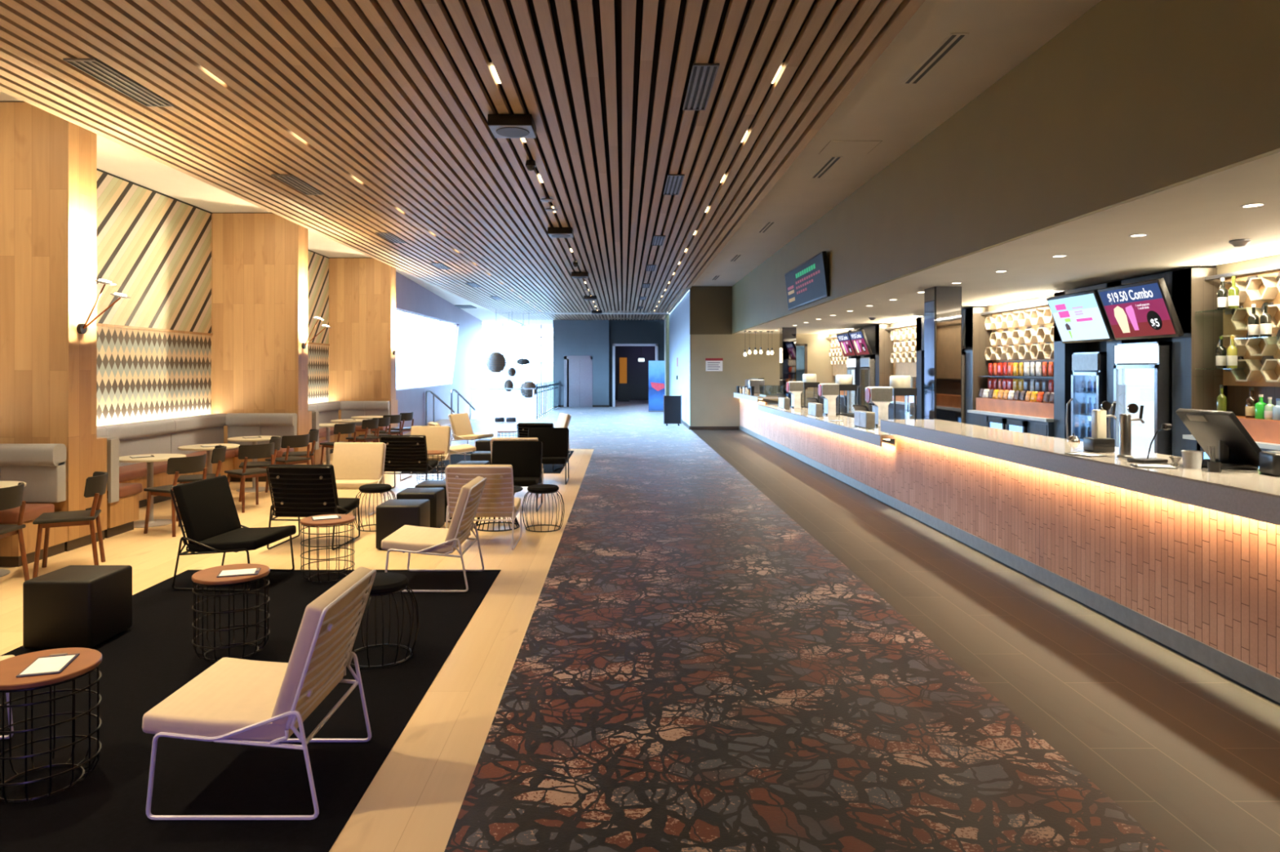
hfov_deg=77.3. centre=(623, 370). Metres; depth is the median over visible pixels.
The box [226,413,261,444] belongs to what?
cushion
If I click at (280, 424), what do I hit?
cushion
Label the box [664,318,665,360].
trim
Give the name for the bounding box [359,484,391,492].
seat cushion
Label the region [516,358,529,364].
woven pendant
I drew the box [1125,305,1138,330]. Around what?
picture
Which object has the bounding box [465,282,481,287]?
ceiling vent
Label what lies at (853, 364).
fridge
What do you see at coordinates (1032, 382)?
snack bag
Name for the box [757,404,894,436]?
countertop
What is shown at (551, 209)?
smoke detector
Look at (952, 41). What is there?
ceiling vent
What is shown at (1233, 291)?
bottle
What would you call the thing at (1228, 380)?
panel
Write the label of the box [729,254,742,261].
ceiling vent
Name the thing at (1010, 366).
snack bag
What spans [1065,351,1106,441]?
fridge
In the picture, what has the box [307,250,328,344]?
panel
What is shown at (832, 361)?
wall box
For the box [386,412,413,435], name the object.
dining chair
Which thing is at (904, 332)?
wall box
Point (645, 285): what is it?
ceiling vent
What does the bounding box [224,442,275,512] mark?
dining chair
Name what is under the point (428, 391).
stair handrail
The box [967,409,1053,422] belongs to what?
countertop
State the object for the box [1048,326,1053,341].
wall box
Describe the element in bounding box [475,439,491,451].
ottoman
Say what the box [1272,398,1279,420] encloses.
bottle
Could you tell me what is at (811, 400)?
terminal
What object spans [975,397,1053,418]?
box
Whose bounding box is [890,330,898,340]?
wall box
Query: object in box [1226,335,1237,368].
bottle
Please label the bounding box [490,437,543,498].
lounge chair
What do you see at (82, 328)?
wall lamp
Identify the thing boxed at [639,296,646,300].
ceiling vent
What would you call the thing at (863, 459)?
counter
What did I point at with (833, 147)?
access panel
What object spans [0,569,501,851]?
rug
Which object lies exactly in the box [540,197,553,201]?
smoke detector
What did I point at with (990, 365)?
snack bag
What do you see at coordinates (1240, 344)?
wall box
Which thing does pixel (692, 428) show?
baseboard
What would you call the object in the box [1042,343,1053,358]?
wall box
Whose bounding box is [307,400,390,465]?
banquette
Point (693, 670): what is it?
floor
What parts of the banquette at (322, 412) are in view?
panel, seat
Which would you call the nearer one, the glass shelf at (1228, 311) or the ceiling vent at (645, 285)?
the glass shelf at (1228, 311)
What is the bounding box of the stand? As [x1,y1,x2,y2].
[648,360,665,412]
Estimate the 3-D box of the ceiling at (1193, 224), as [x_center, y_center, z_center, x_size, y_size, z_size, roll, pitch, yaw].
[4.728,-1.100,9.950,3.144,0.100,25.900,0,0,0]
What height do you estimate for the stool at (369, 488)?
0.465 m
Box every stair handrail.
[425,390,454,426]
[450,389,475,414]
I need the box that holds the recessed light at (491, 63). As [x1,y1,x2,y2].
[488,58,502,84]
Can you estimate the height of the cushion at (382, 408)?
0.540 m
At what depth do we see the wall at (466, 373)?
29.42 m
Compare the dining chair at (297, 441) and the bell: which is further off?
the dining chair at (297, 441)
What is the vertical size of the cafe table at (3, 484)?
0.742 m
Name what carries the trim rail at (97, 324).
attached to the wall
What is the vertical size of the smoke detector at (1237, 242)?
0.055 m
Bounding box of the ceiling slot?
[454,305,476,308]
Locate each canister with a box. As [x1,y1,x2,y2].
[736,386,740,392]
[742,386,746,394]
[746,388,750,395]
[750,386,754,395]
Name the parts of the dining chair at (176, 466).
leg, seat rail, seat, leg, backrest, leg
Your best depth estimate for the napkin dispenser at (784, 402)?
16.41 m
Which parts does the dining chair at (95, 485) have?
leg, leg, seat rail, seat, leg, backrest, leg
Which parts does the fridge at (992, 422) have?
door glass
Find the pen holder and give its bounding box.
[1207,446,1220,472]
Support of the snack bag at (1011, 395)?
on the box at (1036, 409)
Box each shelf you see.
[978,376,1053,377]
[1199,308,1260,315]
[1223,368,1231,371]
[1235,336,1279,340]
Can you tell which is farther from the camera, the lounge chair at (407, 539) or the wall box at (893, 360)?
the wall box at (893, 360)
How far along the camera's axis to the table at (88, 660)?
3.23 m
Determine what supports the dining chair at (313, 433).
on the floor at (413, 803)
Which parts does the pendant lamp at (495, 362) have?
lamp shade, cord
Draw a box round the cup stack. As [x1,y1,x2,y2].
[910,377,915,388]
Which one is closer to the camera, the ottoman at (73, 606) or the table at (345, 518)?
the ottoman at (73, 606)
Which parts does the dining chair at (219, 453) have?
seat, leg, backrest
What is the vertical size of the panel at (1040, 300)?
0.910 m
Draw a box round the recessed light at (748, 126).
[741,126,749,142]
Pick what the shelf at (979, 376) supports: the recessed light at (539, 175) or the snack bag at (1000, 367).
the snack bag at (1000, 367)
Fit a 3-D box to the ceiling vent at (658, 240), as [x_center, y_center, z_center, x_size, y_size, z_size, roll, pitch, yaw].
[0.630,-2.322,14.325,0.200,0.016,1.050,0,0,0]
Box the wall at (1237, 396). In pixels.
[915,377,1279,416]
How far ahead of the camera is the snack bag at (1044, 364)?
11.12 m
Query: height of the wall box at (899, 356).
0.207 m
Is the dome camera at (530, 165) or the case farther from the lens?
the case
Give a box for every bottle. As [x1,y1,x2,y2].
[1215,336,1226,368]
[1216,385,1226,411]
[1217,277,1227,309]
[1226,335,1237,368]
[1228,275,1239,308]
[1245,387,1257,418]
[1248,303,1259,337]
[1254,394,1266,418]
[1259,302,1271,337]
[1264,397,1274,419]
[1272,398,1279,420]
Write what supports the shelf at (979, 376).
attached to the wall at (1023, 362)
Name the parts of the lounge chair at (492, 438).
frame, backrest, frame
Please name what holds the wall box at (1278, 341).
attached to the panel at (1228, 380)
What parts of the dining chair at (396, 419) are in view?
seat, seat rail, backrest, leg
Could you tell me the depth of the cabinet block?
17.74 m
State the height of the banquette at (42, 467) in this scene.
1.020 m
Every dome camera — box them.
[524,160,536,170]
[572,262,577,266]
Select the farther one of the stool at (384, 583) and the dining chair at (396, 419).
the dining chair at (396, 419)
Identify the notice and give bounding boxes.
[705,358,723,371]
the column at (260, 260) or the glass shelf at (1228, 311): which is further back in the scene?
the column at (260, 260)
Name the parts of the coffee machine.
cup rail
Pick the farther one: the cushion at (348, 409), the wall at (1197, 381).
the cushion at (348, 409)
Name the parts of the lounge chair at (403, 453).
backrest, frame, frame, seat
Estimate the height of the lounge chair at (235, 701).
0.806 m
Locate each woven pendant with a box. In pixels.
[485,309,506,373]
[503,379,513,391]
[507,368,516,376]
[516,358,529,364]
[520,381,536,398]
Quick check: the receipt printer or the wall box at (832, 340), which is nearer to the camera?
the receipt printer
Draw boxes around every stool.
[347,572,418,668]
[352,484,395,531]
[521,484,564,532]
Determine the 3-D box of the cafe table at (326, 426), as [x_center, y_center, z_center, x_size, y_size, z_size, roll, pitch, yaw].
[-5.240,1.329,14.200,0.700,0.742,0.700,0,0,0]
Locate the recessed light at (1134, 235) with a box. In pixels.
[1128,233,1148,237]
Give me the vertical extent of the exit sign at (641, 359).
0.940 m
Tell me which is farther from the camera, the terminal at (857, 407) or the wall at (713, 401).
the wall at (713, 401)
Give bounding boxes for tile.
[691,430,1279,851]
[1237,356,1244,359]
[1245,275,1257,285]
[1260,302,1273,313]
[1260,355,1274,365]
[1275,271,1279,281]
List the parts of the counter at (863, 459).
kick plate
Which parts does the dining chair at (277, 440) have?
leg, seat rail, seat, leg, backrest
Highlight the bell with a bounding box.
[1066,433,1079,442]
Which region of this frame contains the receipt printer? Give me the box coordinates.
[1259,450,1279,476]
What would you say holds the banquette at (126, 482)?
on the floor at (413, 803)
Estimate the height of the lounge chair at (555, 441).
0.806 m
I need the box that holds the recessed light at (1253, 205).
[1240,203,1266,208]
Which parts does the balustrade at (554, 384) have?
rail, rail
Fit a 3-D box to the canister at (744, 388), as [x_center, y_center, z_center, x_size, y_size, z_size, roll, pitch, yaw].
[3.220,0.525,21.200,0.116,0.190,0.116,0,0,0]
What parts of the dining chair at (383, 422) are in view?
seat, backrest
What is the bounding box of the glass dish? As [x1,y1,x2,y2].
[1168,456,1182,465]
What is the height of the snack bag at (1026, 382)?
0.200 m
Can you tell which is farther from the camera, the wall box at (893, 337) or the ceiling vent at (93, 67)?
the wall box at (893, 337)
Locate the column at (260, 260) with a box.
[211,212,311,464]
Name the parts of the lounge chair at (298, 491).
frame, backrest, frame, seat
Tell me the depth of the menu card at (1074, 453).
5.66 m
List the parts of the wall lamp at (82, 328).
arm, arm, bulb, bulb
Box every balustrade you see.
[469,388,535,419]
[535,380,558,418]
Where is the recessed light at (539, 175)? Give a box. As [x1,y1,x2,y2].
[537,170,543,182]
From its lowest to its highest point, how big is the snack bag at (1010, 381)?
0.200 m
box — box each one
[494,417,505,422]
[506,417,515,422]
[828,349,832,356]
[830,357,834,364]
[831,339,834,346]
[832,348,838,356]
[834,339,838,346]
[834,356,839,364]
[835,348,839,355]
[837,356,841,364]
[839,348,843,355]
[840,356,844,364]
[840,391,846,395]
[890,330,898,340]
[890,353,898,363]
[892,395,916,403]
[893,342,899,352]
[895,329,902,339]
[895,352,902,362]
[898,342,905,351]
[902,328,909,339]
[902,352,908,362]
[904,341,911,351]
[907,328,916,338]
[907,352,915,362]
[911,340,916,351]
[914,327,916,337]
[914,351,916,362]
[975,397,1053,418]
[984,316,997,329]
[984,346,996,359]
[989,332,1002,345]
[995,315,1008,328]
[995,346,1007,359]
[1000,331,1013,345]
[1005,313,1019,327]
[1005,346,1018,359]
[1011,329,1025,344]
[1017,311,1031,326]
[1017,345,1031,359]
[1023,328,1038,343]
[1029,309,1044,324]
[1029,344,1044,359]
[1035,327,1052,342]
[1042,307,1053,323]
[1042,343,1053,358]
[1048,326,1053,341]
[1217,334,1247,356]
[1218,280,1248,303]
[1231,307,1262,330]
[1231,359,1262,381]
[1235,415,1279,444]
[1244,276,1278,300]
[1245,333,1278,355]
[1260,359,1279,382]
[1262,304,1279,328]
[1276,279,1279,292]
[1276,337,1279,350]
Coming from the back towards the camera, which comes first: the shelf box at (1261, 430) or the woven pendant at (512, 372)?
the woven pendant at (512, 372)
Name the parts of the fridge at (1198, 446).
door frame, door glass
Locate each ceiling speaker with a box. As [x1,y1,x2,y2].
[487,114,536,137]
[547,227,573,238]
[571,271,588,278]
[583,295,596,300]
[591,310,602,314]
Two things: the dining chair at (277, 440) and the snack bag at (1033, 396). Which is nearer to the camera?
the dining chair at (277, 440)
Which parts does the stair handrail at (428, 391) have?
post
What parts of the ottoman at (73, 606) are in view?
plate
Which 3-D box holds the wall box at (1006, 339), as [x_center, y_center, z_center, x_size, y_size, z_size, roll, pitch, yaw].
[5.930,-0.500,12.330,0.120,0.207,0.260,0,0,0]
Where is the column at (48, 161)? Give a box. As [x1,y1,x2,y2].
[0,101,106,551]
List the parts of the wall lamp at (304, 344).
arm, arm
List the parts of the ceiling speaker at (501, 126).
plate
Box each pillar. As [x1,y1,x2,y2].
[779,327,795,404]
[924,286,961,422]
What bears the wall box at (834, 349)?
attached to the panel at (841, 369)
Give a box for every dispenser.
[778,397,790,408]
[786,381,803,408]
[808,402,822,417]
[817,383,839,415]
[853,410,875,428]
[865,386,892,426]
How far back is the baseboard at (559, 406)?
36.97 m
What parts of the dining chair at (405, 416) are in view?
seat, leg, backrest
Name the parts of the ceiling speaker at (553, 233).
plate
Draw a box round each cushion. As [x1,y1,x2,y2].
[0,444,66,502]
[96,436,119,490]
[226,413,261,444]
[258,413,297,447]
[307,410,317,429]
[340,400,364,425]
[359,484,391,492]
[364,400,390,419]
[365,572,408,594]
[527,484,559,493]
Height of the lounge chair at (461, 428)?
0.806 m
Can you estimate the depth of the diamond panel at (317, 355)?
17.28 m
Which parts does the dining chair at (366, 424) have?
seat, seat rail, leg, backrest, leg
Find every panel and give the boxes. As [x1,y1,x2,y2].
[96,170,211,333]
[96,326,211,426]
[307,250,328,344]
[307,343,328,404]
[818,140,882,154]
[830,330,848,375]
[890,318,916,377]
[987,294,1053,361]
[1216,254,1279,386]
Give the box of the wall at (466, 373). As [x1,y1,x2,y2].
[395,271,482,435]
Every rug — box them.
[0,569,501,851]
[400,450,573,473]
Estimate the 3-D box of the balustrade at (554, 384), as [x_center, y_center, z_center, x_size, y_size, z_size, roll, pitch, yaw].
[-3.020,1.075,32.400,0.060,1.250,9.000,0,0,0]
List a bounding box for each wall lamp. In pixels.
[76,279,131,333]
[301,316,331,349]
[392,332,412,355]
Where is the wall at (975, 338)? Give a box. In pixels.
[916,307,991,424]
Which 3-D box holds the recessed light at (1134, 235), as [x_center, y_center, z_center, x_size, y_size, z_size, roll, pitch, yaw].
[4.000,-1.048,6.210,0.130,0.004,0.130,0,0,0]
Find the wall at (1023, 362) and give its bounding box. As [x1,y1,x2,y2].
[991,360,1053,401]
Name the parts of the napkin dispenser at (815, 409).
plate, plate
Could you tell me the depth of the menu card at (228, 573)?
4.73 m
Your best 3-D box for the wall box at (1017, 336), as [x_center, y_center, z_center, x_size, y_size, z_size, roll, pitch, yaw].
[5.930,-0.500,11.970,0.120,0.207,0.260,0,0,0]
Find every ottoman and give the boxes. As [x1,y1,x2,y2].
[22,564,132,649]
[375,499,430,550]
[396,488,444,528]
[414,480,452,522]
[455,461,489,464]
[470,451,491,464]
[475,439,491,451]
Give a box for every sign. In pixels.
[638,346,644,361]
[663,395,681,426]
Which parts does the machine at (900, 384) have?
frame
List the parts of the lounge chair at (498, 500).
backrest, frame, frame, seat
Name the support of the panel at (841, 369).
attached to the wall at (1237, 396)
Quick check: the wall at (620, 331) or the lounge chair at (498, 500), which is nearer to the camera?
the lounge chair at (498, 500)
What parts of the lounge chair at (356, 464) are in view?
backrest, seat, frame, frame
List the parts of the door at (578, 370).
elevator door, elevator door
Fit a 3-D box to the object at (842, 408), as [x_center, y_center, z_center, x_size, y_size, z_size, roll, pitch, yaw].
[5.780,1.170,21.535,0.400,1.060,2.630,0,0,0]
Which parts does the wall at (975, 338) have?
upright panel, header panel, upright panel, panel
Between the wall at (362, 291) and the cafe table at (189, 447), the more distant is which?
the wall at (362, 291)
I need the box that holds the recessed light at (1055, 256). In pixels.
[1051,255,1066,257]
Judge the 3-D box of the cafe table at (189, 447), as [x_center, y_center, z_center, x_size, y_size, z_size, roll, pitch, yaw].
[-5.250,1.329,10.150,0.700,0.742,0.700,0,0,0]
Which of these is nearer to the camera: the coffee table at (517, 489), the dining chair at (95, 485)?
the dining chair at (95, 485)
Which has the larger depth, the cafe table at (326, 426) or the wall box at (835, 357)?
the wall box at (835, 357)
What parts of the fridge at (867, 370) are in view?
door, door glass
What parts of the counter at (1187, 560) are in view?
kick plate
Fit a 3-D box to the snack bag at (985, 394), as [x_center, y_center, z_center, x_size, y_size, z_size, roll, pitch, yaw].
[5.758,0.364,12.697,0.061,0.140,0.150,0,0,-6]
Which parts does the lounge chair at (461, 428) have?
frame, backrest, frame, seat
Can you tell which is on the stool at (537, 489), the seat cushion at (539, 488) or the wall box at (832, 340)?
the seat cushion at (539, 488)
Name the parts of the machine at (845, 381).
frame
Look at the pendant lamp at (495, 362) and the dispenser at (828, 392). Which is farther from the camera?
the pendant lamp at (495, 362)
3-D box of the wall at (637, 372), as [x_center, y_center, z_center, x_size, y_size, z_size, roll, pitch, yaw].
[0.700,0.100,41.725,3.200,3.200,8.550,0,0,0]
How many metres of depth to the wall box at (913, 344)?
16.26 m
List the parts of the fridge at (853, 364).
door, door glass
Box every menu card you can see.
[16,653,79,677]
[128,454,154,457]
[200,444,221,447]
[217,568,261,577]
[242,436,260,438]
[311,515,341,520]
[1064,451,1106,457]
[1129,463,1177,468]
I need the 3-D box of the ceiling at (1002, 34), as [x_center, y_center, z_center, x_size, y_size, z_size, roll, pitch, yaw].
[2.520,-2.475,9.950,1.280,0.150,25.900,0,0,0]
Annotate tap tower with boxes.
[1083,400,1116,452]
[1116,403,1144,458]
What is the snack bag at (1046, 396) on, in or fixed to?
on the box at (1036, 409)
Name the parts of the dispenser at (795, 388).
panel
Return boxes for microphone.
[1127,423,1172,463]
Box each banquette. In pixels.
[0,444,67,567]
[96,413,297,537]
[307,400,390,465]
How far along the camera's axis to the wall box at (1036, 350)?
11.36 m
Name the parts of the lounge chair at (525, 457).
backrest, frame, seat, frame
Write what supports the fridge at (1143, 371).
on the floor
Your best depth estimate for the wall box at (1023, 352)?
11.72 m
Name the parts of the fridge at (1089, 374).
handle, door glass, door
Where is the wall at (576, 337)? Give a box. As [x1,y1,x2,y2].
[552,318,608,407]
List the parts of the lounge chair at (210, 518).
frame, backrest, frame, seat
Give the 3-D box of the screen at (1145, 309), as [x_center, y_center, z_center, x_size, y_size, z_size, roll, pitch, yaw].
[5.423,-0.627,8.420,0.266,0.580,1.020,0,0,0]
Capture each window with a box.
[395,308,457,390]
[483,322,552,418]
[795,343,807,389]
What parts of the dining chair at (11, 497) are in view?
seat rail, backrest, seat, leg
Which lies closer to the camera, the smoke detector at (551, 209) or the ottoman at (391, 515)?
the ottoman at (391, 515)
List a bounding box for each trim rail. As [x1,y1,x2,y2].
[96,323,213,335]
[308,342,329,346]
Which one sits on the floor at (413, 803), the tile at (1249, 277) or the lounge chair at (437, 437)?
the lounge chair at (437, 437)
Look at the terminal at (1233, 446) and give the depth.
4.89 m
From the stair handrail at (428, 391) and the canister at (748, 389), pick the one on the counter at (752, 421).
the canister at (748, 389)
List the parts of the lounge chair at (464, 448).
backrest, frame, seat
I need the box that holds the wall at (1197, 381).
[1053,267,1226,457]
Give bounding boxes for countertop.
[735,392,787,397]
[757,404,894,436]
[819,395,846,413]
[880,419,1279,497]
[890,400,916,405]
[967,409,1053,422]
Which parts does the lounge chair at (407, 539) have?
seat, frame, backrest, frame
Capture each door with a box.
[564,355,592,407]
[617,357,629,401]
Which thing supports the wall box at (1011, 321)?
attached to the panel at (1040, 300)
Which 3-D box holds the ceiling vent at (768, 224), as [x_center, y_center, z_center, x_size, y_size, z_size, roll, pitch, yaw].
[2.395,-2.396,13.400,0.130,0.008,1.000,0,0,0]
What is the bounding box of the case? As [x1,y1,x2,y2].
[759,385,782,396]
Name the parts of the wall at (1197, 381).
upright panel, header panel, upright panel, panel, upright panel, panel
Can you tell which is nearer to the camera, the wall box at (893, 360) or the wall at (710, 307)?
the wall box at (893, 360)
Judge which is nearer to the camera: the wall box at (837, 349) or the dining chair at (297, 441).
the dining chair at (297, 441)
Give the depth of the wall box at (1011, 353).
12.13 m
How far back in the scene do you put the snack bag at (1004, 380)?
12.29 m
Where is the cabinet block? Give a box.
[848,324,893,386]
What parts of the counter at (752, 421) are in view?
kick plate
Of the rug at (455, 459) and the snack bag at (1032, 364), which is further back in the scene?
the rug at (455, 459)
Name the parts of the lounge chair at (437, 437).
frame, backrest, seat, frame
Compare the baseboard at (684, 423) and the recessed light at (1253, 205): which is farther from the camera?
the baseboard at (684, 423)
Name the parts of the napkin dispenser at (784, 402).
plate, plate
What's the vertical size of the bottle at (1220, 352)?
0.310 m
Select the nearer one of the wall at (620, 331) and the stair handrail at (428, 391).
the stair handrail at (428, 391)
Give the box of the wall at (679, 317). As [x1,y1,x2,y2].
[669,289,690,426]
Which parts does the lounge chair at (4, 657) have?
frame, seat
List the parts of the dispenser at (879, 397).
panel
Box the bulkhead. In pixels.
[732,0,1279,333]
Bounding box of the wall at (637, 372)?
[615,346,655,399]
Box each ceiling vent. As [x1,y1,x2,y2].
[62,57,173,106]
[271,174,324,195]
[375,232,406,243]
[430,262,451,269]
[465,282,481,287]
[489,296,502,299]
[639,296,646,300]
[642,283,650,288]
[645,264,656,271]
[651,235,665,245]
[663,174,684,195]
[682,63,719,110]
[711,275,719,279]
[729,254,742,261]
[757,222,775,232]
[810,155,843,177]
[902,33,968,84]
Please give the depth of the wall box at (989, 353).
12.80 m
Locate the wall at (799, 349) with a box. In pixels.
[795,346,804,381]
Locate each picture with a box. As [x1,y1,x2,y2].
[840,342,846,354]
[853,340,859,352]
[1065,323,1071,330]
[1114,306,1129,333]
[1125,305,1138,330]
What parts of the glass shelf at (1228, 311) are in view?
glass plate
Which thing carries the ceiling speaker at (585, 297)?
attached to the ceiling at (381, 108)
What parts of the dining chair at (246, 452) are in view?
leg, leg, seat, seat rail, backrest, leg, leg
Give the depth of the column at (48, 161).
7.50 m
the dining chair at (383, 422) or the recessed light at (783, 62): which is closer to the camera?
the recessed light at (783, 62)
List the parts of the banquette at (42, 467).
seat, kick plate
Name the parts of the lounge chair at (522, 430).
frame, backrest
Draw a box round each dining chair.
[0,482,29,581]
[32,471,108,577]
[143,453,207,537]
[176,445,226,521]
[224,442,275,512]
[238,436,281,502]
[265,433,311,493]
[282,429,319,464]
[320,422,355,464]
[346,418,379,442]
[359,417,391,442]
[371,414,402,442]
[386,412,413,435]
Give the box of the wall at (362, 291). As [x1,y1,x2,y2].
[328,257,397,435]
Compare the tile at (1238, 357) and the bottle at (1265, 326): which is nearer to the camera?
the bottle at (1265, 326)
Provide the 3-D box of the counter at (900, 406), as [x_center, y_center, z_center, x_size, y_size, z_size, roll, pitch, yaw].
[5.780,1.170,16.625,0.400,1.060,2.210,0,0,0]
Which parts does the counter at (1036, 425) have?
cabinet door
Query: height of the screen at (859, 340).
0.580 m
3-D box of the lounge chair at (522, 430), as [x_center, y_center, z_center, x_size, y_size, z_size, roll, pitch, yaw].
[-1.419,1.291,13.803,0.647,0.806,0.705,0,0,12]
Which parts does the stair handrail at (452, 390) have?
post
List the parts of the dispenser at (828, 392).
panel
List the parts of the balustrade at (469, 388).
post, post, rail, post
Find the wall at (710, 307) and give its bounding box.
[689,286,732,334]
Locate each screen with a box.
[784,251,830,310]
[835,331,856,356]
[848,328,872,355]
[1046,288,1115,343]
[1097,277,1183,340]
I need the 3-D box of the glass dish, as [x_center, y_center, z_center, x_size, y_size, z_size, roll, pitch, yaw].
[3.520,0.575,5.100,0.074,0.050,0.073,0,0,0]
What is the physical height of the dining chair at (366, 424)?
0.807 m
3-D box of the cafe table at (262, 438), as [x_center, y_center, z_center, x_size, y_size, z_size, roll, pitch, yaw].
[-5.250,1.329,11.400,0.700,0.742,0.700,0,0,0]
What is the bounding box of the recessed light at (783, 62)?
[770,58,784,84]
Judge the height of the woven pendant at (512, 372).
2.737 m
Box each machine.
[740,377,765,394]
[802,373,819,408]
[835,374,857,417]
[889,375,916,419]
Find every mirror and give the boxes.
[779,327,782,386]
[924,286,934,419]
[936,286,960,422]
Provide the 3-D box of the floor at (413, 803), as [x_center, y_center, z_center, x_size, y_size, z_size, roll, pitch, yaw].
[-4.115,1.800,21.500,6.970,0.200,49.000,0,0,0]
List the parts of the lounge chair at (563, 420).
backrest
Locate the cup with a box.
[1181,450,1204,469]
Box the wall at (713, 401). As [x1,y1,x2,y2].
[689,333,835,430]
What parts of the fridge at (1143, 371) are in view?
handle, door glass, door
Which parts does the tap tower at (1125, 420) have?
spout, tap handle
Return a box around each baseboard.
[556,404,608,407]
[681,419,690,429]
[690,426,738,430]
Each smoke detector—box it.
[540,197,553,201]
[545,207,557,211]
[1228,239,1250,247]
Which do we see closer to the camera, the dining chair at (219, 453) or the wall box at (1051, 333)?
the dining chair at (219, 453)
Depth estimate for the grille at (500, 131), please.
7.44 m
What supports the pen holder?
on the counter at (1187, 560)
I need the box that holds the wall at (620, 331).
[608,319,664,407]
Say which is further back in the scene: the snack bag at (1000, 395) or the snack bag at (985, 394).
the snack bag at (985, 394)
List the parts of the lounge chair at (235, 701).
seat, frame, mounting knob, backrest, frame, mounting knob, mounting knob, mounting knob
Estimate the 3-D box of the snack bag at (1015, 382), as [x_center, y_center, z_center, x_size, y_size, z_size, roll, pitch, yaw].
[5.880,0.226,11.985,0.045,0.200,0.150,0,0,-2]
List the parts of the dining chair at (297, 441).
leg, leg, seat, seat rail, backrest, leg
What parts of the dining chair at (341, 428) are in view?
leg, seat rail, seat, leg, backrest, leg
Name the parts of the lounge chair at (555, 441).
backrest, seat, frame, frame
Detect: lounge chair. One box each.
[0,654,14,739]
[142,566,376,820]
[169,475,296,591]
[266,464,359,550]
[331,442,386,515]
[379,435,438,488]
[381,475,486,592]
[400,426,451,480]
[427,422,475,471]
[444,464,521,550]
[448,413,493,454]
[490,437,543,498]
[491,440,542,512]
[516,422,564,471]
[528,427,568,484]
[555,413,571,453]
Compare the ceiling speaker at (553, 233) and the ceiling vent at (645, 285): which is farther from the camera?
the ceiling vent at (645, 285)
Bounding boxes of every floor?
[0,407,594,851]
[444,400,1171,851]
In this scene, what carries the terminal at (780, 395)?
on the counter at (863, 459)
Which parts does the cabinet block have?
upright panel, header panel, upright panel, upright panel, panel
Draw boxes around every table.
[0,480,26,577]
[0,647,102,803]
[119,453,186,528]
[177,443,239,474]
[191,564,270,661]
[227,435,278,492]
[299,514,355,582]
[319,422,339,465]
[330,418,363,442]
[351,415,382,442]
[416,450,444,484]
[473,485,522,532]
[497,430,517,437]
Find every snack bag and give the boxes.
[978,388,984,397]
[982,389,989,398]
[987,363,992,375]
[987,378,993,390]
[987,389,993,398]
[992,389,999,398]
[993,363,997,375]
[993,378,997,391]
[996,389,1004,399]
[997,363,1003,375]
[997,378,1002,390]
[1002,378,1007,391]
[1002,390,1008,399]
[1003,362,1007,375]
[1007,362,1013,376]
[1007,378,1013,391]
[1007,390,1014,399]
[1013,362,1017,376]
[1013,378,1018,392]
[1013,390,1019,399]
[1018,362,1023,376]
[1018,378,1023,392]
[1019,391,1025,400]
[1023,362,1029,376]
[1023,378,1030,392]
[1024,391,1031,401]
[1030,362,1035,376]
[1030,379,1035,391]
[1030,391,1038,401]
[1035,362,1041,376]
[1035,379,1041,391]
[1036,391,1044,402]
[1041,379,1047,394]
[1042,361,1047,376]
[1042,391,1050,402]
[1048,361,1053,376]
[1048,379,1053,393]
[1048,392,1053,403]
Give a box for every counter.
[733,392,787,443]
[757,404,894,508]
[880,419,1279,704]
[888,400,916,419]
[967,409,1053,437]
[1182,435,1279,451]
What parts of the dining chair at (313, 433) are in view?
seat, leg, backrest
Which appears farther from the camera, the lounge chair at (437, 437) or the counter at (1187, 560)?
the lounge chair at (437, 437)
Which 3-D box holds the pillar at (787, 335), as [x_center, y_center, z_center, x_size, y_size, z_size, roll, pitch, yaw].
[4.061,0.325,19.721,0.338,2.750,0.358,0,0,0]
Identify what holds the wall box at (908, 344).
attached to the panel at (908, 369)
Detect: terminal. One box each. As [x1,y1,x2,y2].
[776,393,786,405]
[807,397,823,413]
[852,404,869,411]
[1175,408,1262,470]
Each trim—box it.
[96,168,212,213]
[307,249,328,258]
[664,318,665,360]
[665,314,669,395]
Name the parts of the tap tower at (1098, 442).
spout, tap handle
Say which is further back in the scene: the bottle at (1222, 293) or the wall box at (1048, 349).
the wall box at (1048, 349)
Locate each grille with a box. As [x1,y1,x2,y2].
[495,127,528,137]
[551,234,569,237]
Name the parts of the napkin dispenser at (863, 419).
plate, plate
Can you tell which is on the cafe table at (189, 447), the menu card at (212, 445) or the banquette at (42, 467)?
the menu card at (212, 445)
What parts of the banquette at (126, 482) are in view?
panel, kick plate, seat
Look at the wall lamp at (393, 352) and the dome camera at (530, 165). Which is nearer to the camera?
the dome camera at (530, 165)
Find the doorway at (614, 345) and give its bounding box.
[612,343,657,407]
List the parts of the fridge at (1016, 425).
door glass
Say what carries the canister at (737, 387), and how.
on the counter at (752, 421)
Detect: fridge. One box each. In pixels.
[844,358,860,413]
[856,357,875,412]
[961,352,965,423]
[986,416,1005,430]
[1005,418,1027,433]
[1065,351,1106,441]
[1107,342,1172,455]
[1196,442,1209,458]
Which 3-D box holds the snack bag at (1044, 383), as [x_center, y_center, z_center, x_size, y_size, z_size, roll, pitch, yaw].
[5.880,0.226,11.160,0.045,0.200,0.150,0,0,4]
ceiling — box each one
[0,0,925,329]
[692,0,1101,286]
[734,151,1279,333]
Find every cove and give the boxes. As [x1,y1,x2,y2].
[884,323,916,329]
[980,302,1048,315]
[1204,264,1279,279]

